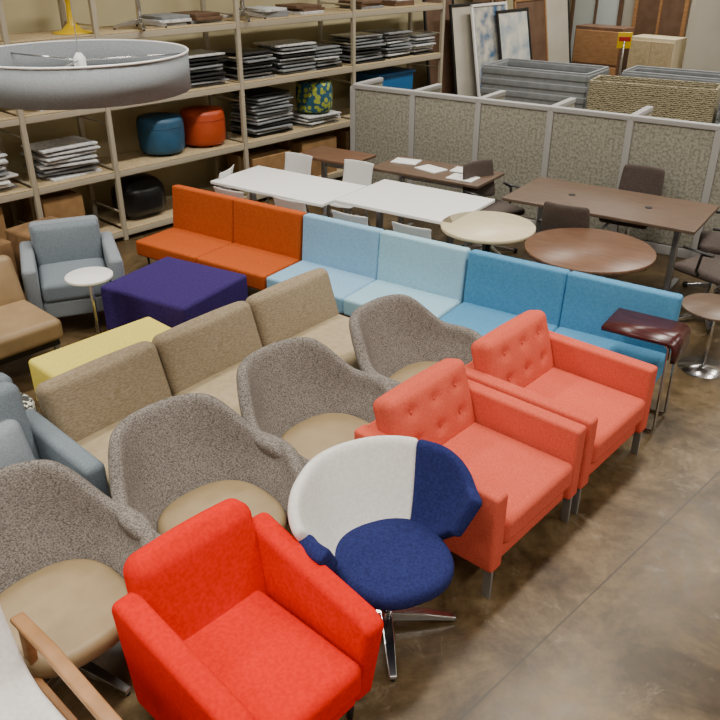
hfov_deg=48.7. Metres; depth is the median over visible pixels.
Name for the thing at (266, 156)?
cardboard box
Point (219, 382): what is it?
seat cushion
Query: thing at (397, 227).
plastic chair
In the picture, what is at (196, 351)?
cushion
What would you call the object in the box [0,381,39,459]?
cushion
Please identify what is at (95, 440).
seat cushion
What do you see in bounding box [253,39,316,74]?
trays
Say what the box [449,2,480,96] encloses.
framed artwork
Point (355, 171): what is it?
plastic chair
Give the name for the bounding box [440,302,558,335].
seat cushion
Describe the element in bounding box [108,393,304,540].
tub chair
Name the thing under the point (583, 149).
partition panel
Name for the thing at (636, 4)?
door frame
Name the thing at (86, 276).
round side table
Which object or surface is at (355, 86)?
trim
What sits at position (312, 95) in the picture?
pouf
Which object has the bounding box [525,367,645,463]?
seat cushion
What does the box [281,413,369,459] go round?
seat cushion
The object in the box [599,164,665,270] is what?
office chair
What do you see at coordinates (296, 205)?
plastic chair
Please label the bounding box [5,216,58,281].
carton
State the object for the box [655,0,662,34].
door frame
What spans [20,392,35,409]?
pouf
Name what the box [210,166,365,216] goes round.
table
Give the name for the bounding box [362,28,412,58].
trays
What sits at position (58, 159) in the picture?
sample
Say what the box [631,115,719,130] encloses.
trim
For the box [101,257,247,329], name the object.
ottoman
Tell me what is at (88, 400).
cushion
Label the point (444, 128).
partition panel
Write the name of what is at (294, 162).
plastic chair
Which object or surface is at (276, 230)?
cushion
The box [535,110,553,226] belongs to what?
post
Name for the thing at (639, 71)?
crate
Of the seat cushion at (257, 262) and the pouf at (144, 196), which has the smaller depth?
the seat cushion at (257, 262)
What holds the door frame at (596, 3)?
attached to the wall at (628, 9)
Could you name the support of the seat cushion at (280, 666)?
on the armchair at (224, 614)
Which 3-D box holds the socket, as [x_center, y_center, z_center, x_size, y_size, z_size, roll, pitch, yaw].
[-1.180,-1.249,3.358,0.050,0.090,0.050,0,28,0]
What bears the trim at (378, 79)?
attached to the wall at (380, 83)
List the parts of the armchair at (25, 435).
frame, arm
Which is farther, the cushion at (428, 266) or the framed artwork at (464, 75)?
the framed artwork at (464, 75)
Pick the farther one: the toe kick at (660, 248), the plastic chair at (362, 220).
the toe kick at (660, 248)
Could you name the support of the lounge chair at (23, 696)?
on the floor
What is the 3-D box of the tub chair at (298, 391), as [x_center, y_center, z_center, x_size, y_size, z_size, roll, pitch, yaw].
[-0.241,0.404,4.436,0.923,0.809,0.836,-25,37,-38]
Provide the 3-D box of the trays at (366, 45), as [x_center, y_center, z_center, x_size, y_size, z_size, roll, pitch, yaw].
[-0.056,-4.053,10.327,0.566,0.322,0.644,24,36,37]
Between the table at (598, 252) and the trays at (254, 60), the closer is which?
the table at (598, 252)
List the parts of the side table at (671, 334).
frame leg, frame leg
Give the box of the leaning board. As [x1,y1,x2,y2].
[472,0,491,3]
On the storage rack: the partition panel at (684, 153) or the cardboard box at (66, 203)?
the cardboard box at (66, 203)
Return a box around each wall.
[0,0,512,228]
[372,82,651,116]
[569,0,694,68]
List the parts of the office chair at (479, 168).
arm, backrest, seat, arm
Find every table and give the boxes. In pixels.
[64,267,112,334]
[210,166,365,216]
[300,146,375,215]
[335,179,494,243]
[373,156,504,245]
[441,211,535,251]
[502,177,719,291]
[524,228,656,275]
[601,308,690,432]
[677,293,719,378]
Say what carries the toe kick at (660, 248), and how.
on the floor
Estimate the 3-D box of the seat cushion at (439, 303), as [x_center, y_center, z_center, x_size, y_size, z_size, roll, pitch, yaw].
[0.327,-0.409,6.138,0.768,0.152,0.520,18,33,30]
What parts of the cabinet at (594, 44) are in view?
drawer, drawer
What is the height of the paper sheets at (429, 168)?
0.012 m
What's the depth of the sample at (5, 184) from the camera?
7.37 m
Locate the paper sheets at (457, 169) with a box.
[450,166,462,173]
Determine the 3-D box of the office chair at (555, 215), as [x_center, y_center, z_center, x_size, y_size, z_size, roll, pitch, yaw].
[1.855,-0.994,6.971,0.581,0.887,0.597,17,32,28]
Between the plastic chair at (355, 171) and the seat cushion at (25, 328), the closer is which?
the seat cushion at (25, 328)
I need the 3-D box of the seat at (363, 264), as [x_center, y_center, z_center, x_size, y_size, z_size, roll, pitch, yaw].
[0.034,-0.593,6.328,1.538,0.779,0.610,18,33,30]
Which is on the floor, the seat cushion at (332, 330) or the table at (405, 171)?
the table at (405, 171)
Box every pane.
[571,0,619,61]
[634,0,684,36]
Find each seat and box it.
[136,184,306,290]
[266,213,470,318]
[440,249,682,382]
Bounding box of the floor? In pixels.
[0,176,719,719]
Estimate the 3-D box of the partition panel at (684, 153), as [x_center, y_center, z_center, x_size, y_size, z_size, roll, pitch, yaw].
[2.978,-1.713,7.804,0.750,1.150,0.050,18,33,30]
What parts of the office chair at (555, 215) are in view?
backrest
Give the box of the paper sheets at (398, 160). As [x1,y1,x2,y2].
[390,157,421,164]
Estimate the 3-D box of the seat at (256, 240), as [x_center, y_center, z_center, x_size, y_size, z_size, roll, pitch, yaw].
[-1.251,-1.006,7.102,1.538,0.779,0.610,18,33,30]
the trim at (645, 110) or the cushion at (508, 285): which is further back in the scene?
the trim at (645, 110)
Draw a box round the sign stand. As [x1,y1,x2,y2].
[616,32,632,75]
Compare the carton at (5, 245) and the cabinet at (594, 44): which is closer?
the carton at (5, 245)
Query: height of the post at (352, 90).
1.280 m
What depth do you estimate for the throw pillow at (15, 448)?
3.85 m
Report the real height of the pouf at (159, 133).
0.400 m
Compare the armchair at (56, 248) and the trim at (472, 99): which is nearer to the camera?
the armchair at (56, 248)
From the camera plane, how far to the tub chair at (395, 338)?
5.10 m
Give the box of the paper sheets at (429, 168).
[415,164,447,173]
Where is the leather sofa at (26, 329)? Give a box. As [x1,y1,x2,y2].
[0,255,62,365]
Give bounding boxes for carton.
[0,238,19,281]
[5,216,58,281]
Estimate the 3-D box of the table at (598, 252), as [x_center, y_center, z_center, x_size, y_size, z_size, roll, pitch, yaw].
[1.760,-0.535,6.278,0.980,0.730,0.980,18,33,30]
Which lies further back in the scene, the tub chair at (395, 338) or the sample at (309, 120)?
the sample at (309, 120)
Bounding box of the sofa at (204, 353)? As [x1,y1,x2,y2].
[35,268,359,497]
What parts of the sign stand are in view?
post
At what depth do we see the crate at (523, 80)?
10.93 m
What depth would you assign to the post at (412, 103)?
9.10 m
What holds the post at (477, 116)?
on the floor
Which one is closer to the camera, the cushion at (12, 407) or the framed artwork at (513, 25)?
the cushion at (12, 407)
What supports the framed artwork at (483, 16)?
on the floor
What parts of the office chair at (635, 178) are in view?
seat, backrest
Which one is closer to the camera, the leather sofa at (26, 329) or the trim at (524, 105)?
the leather sofa at (26, 329)
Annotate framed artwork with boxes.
[422,0,454,93]
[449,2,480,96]
[470,1,507,96]
[495,7,531,59]
[513,0,548,60]
[546,0,570,62]
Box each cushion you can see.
[0,255,24,305]
[0,300,62,359]
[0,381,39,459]
[0,559,127,678]
[31,219,103,266]
[35,341,171,441]
[38,258,110,302]
[77,396,172,496]
[136,227,231,262]
[152,301,261,393]
[157,480,285,534]
[172,184,237,242]
[172,361,241,415]
[184,590,360,719]
[197,243,299,290]
[233,198,306,260]
[245,268,338,346]
[266,260,375,313]
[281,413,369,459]
[288,314,359,369]
[302,213,383,279]
[343,280,461,318]
[373,358,474,444]
[377,230,470,301]
[389,361,437,382]
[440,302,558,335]
[443,422,572,542]
[463,249,570,326]
[471,310,553,387]
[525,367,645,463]
[554,327,665,382]
[559,271,682,353]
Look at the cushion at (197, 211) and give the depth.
7.32 m
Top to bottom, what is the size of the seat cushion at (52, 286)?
0.200 m
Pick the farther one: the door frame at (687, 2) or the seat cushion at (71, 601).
the door frame at (687, 2)
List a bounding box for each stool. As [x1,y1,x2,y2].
[52,0,91,34]
[113,0,166,30]
[221,0,265,21]
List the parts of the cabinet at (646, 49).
cabinet door, cabinet door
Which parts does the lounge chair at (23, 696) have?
leg, rail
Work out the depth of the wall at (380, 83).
8.95 m
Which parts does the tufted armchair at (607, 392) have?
frame, arm, leg, arm, leg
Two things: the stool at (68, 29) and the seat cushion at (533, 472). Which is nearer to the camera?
the seat cushion at (533, 472)
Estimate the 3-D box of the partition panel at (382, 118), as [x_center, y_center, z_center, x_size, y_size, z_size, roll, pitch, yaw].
[0.269,-2.583,9.434,0.750,1.150,0.050,18,33,30]
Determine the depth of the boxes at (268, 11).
8.97 m
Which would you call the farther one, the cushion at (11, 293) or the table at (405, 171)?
the table at (405, 171)
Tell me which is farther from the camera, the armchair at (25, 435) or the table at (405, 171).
the table at (405, 171)
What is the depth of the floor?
3.86 m
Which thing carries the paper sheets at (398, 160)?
on the table at (405, 171)
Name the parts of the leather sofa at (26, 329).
frame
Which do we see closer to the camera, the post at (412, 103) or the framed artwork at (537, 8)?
the post at (412, 103)
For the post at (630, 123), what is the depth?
7.84 m
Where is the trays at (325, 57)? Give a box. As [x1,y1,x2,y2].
[308,43,342,69]
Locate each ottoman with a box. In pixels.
[29,317,169,400]
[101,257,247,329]
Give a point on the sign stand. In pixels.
(624, 40)
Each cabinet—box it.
[572,24,634,75]
[626,34,686,68]
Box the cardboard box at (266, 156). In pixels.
[226,145,289,173]
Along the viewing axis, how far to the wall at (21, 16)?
9.01 m
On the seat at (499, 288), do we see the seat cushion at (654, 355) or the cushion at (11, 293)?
the seat cushion at (654, 355)
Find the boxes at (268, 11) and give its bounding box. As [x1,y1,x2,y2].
[239,6,288,17]
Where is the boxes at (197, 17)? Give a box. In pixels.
[170,10,222,23]
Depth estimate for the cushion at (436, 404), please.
4.18 m
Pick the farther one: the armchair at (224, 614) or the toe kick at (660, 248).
the toe kick at (660, 248)
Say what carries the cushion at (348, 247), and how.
on the seat at (363, 264)
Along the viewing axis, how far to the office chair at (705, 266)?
6.41 m
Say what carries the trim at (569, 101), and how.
attached to the wall at (380, 83)
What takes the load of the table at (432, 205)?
on the floor
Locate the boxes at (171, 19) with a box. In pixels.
[142,13,191,26]
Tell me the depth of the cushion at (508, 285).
5.78 m
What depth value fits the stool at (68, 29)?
7.47 m
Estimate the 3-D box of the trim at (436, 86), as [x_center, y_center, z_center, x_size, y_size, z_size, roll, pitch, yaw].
[0.782,-3.124,9.174,0.070,0.050,0.550,18,33,30]
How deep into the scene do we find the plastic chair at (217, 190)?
7.26 m
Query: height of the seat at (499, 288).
0.779 m
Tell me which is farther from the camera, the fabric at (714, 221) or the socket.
the fabric at (714, 221)
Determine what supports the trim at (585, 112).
attached to the wall at (380, 83)
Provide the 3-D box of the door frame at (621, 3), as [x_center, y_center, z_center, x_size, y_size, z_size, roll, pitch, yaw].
[4.403,-5.793,13.503,0.060,1.600,0.070,24,36,37]
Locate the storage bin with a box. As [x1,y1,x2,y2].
[356,66,415,89]
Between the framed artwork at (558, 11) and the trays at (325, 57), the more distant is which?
the framed artwork at (558, 11)
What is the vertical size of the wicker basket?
1.270 m
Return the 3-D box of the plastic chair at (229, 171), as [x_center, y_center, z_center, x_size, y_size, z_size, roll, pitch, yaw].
[-1.525,-1.579,8.162,0.472,0.802,0.433,7,29,13]
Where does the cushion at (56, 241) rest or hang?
on the armchair at (56, 248)
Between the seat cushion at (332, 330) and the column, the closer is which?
the seat cushion at (332, 330)
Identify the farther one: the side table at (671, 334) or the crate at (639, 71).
the crate at (639, 71)
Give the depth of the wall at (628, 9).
13.37 m
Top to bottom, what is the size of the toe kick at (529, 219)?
0.100 m
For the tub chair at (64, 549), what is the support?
on the floor
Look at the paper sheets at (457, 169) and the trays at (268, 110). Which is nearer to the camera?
the paper sheets at (457, 169)
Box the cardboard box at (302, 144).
[276,133,336,175]
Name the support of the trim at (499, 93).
attached to the wall at (380, 83)
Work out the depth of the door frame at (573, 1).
14.03 m
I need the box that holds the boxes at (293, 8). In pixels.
[275,3,324,14]
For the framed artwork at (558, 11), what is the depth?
13.35 m
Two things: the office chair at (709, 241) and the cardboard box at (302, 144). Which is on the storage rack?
the cardboard box at (302, 144)
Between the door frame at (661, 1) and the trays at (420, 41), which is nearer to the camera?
the trays at (420, 41)
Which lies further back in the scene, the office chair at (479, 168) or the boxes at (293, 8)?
the boxes at (293, 8)
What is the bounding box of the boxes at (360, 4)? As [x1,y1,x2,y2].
[337,0,382,9]
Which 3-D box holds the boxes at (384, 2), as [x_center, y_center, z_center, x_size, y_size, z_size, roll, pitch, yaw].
[0.461,-4.767,10.570,0.438,0.092,0.428,24,36,37]
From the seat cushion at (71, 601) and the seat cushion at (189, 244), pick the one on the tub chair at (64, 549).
the seat cushion at (71, 601)
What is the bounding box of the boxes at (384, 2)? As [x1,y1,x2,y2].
[380,0,413,5]
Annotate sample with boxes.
[0,152,17,190]
[20,135,101,181]
[288,110,340,127]
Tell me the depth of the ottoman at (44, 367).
5.37 m
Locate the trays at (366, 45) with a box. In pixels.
[329,32,385,63]
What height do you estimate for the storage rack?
2.750 m
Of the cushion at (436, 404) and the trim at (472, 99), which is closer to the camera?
the cushion at (436, 404)
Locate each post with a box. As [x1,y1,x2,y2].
[350,86,355,150]
[407,94,415,183]
[471,102,481,161]
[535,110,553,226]
[610,119,634,231]
[689,129,719,257]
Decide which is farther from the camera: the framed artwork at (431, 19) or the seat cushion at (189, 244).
the framed artwork at (431, 19)
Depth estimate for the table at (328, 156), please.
8.75 m
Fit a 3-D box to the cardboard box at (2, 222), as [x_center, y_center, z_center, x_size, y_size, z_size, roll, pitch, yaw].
[-3.715,-1.178,7.471,0.500,0.503,0.604,24,36,37]
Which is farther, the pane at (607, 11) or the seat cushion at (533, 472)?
the pane at (607, 11)
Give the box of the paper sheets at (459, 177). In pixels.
[446,173,479,182]
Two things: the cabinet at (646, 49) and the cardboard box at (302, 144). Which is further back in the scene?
the cabinet at (646, 49)
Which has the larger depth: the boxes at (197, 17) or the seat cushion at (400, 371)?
the boxes at (197, 17)
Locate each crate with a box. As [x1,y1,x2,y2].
[480,58,609,108]
[621,65,719,123]
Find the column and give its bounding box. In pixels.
[683,0,719,71]
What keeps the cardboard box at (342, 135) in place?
on the storage rack
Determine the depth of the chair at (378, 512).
3.55 m
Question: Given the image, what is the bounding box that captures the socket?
[73,52,86,66]
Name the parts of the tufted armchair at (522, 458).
frame, arm, leg, arm, leg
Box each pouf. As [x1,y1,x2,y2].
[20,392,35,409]
[111,173,165,219]
[136,112,184,155]
[180,105,225,146]
[295,79,332,113]
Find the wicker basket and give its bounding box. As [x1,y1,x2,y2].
[586,75,719,123]
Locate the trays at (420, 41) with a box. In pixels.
[404,31,435,54]
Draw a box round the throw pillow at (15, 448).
[0,419,34,467]
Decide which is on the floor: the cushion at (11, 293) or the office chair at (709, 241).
the office chair at (709, 241)
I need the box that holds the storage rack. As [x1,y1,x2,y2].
[0,0,445,240]
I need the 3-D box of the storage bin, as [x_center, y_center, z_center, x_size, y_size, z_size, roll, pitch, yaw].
[0.330,-3.737,10.969,0.500,0.480,0.760,24,36,37]
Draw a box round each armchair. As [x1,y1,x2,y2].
[0,372,109,496]
[19,215,124,317]
[112,498,383,719]
[354,358,586,598]
[465,310,657,513]
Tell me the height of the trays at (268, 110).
0.474 m
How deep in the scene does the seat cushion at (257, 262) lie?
6.83 m
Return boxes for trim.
[352,83,414,94]
[354,77,382,84]
[412,90,480,102]
[415,83,441,91]
[478,98,552,110]
[481,90,505,98]
[551,106,632,120]
[553,97,575,106]
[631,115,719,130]
[632,106,652,115]
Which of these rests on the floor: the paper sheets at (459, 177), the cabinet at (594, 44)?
the cabinet at (594, 44)
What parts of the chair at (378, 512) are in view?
seat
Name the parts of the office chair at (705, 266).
seat, arm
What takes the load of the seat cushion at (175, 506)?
on the tub chair at (171, 460)
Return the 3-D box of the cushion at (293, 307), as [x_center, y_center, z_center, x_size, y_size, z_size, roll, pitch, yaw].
[-0.461,-0.354,5.558,0.190,0.420,0.748,0,21,44]
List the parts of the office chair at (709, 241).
seat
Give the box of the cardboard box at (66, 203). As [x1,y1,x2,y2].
[20,189,84,222]
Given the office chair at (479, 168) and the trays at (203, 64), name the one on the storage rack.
the trays at (203, 64)
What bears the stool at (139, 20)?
on the storage rack
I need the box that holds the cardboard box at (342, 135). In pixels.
[334,127,349,149]
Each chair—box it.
[0,460,153,695]
[0,605,121,719]
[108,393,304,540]
[213,186,243,198]
[218,164,233,189]
[236,337,393,465]
[265,152,312,212]
[273,196,305,211]
[288,435,481,681]
[330,159,373,225]
[331,210,367,225]
[349,294,481,386]
[392,221,430,238]
[461,159,524,254]
[538,201,609,231]
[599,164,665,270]
[674,245,719,333]
[682,211,719,292]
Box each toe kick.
[523,217,535,224]
[639,239,690,258]
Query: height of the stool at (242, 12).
0.510 m
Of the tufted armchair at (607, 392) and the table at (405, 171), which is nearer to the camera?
the tufted armchair at (607, 392)
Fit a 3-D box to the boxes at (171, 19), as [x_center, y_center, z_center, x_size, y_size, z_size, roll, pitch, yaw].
[-2.039,-3.531,8.256,0.444,0.092,0.415,24,36,37]
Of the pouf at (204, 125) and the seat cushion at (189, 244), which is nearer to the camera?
the seat cushion at (189, 244)
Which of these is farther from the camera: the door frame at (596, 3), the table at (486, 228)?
the door frame at (596, 3)
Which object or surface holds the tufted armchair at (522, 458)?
on the floor
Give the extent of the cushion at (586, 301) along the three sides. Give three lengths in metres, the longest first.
0.768 x 0.430 x 0.100 m
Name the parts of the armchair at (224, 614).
arm, backrest, arm, leg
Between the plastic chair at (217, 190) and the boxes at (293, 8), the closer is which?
the plastic chair at (217, 190)
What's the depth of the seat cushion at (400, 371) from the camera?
5.05 m
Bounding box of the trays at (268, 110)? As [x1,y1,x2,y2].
[228,86,293,137]
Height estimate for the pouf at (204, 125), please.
0.400 m
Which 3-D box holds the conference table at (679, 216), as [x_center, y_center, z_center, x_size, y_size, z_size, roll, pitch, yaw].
[2.240,-1.102,7.324,1.700,0.744,0.860,18,33,30]
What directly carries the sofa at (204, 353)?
on the floor
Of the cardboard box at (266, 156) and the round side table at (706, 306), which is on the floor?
the round side table at (706, 306)
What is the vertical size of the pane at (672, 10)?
2.100 m
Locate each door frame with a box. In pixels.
[570,0,575,41]
[593,0,598,23]
[616,0,624,25]
[631,0,638,26]
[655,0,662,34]
[679,0,690,36]
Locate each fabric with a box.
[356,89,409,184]
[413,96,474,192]
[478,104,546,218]
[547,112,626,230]
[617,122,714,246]
[703,152,719,231]
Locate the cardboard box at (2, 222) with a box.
[0,207,6,239]
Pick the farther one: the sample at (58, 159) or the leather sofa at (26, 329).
the sample at (58, 159)
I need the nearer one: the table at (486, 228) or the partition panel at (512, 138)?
the table at (486, 228)
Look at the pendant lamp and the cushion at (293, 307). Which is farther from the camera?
the cushion at (293, 307)
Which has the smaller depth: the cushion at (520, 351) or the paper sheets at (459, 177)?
the cushion at (520, 351)
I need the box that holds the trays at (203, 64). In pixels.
[188,49,229,87]
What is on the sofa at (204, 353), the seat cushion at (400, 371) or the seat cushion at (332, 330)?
the seat cushion at (332, 330)
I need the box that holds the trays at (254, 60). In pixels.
[218,47,276,80]
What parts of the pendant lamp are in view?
cord, lamp shade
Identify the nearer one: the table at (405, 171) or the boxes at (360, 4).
the table at (405, 171)
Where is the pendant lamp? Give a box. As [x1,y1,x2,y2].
[0,0,190,109]
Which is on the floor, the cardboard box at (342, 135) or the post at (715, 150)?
the post at (715, 150)
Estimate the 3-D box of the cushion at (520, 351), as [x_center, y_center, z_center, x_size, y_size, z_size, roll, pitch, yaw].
[0.938,-0.012,4.842,0.190,0.444,0.660,3,23,44]

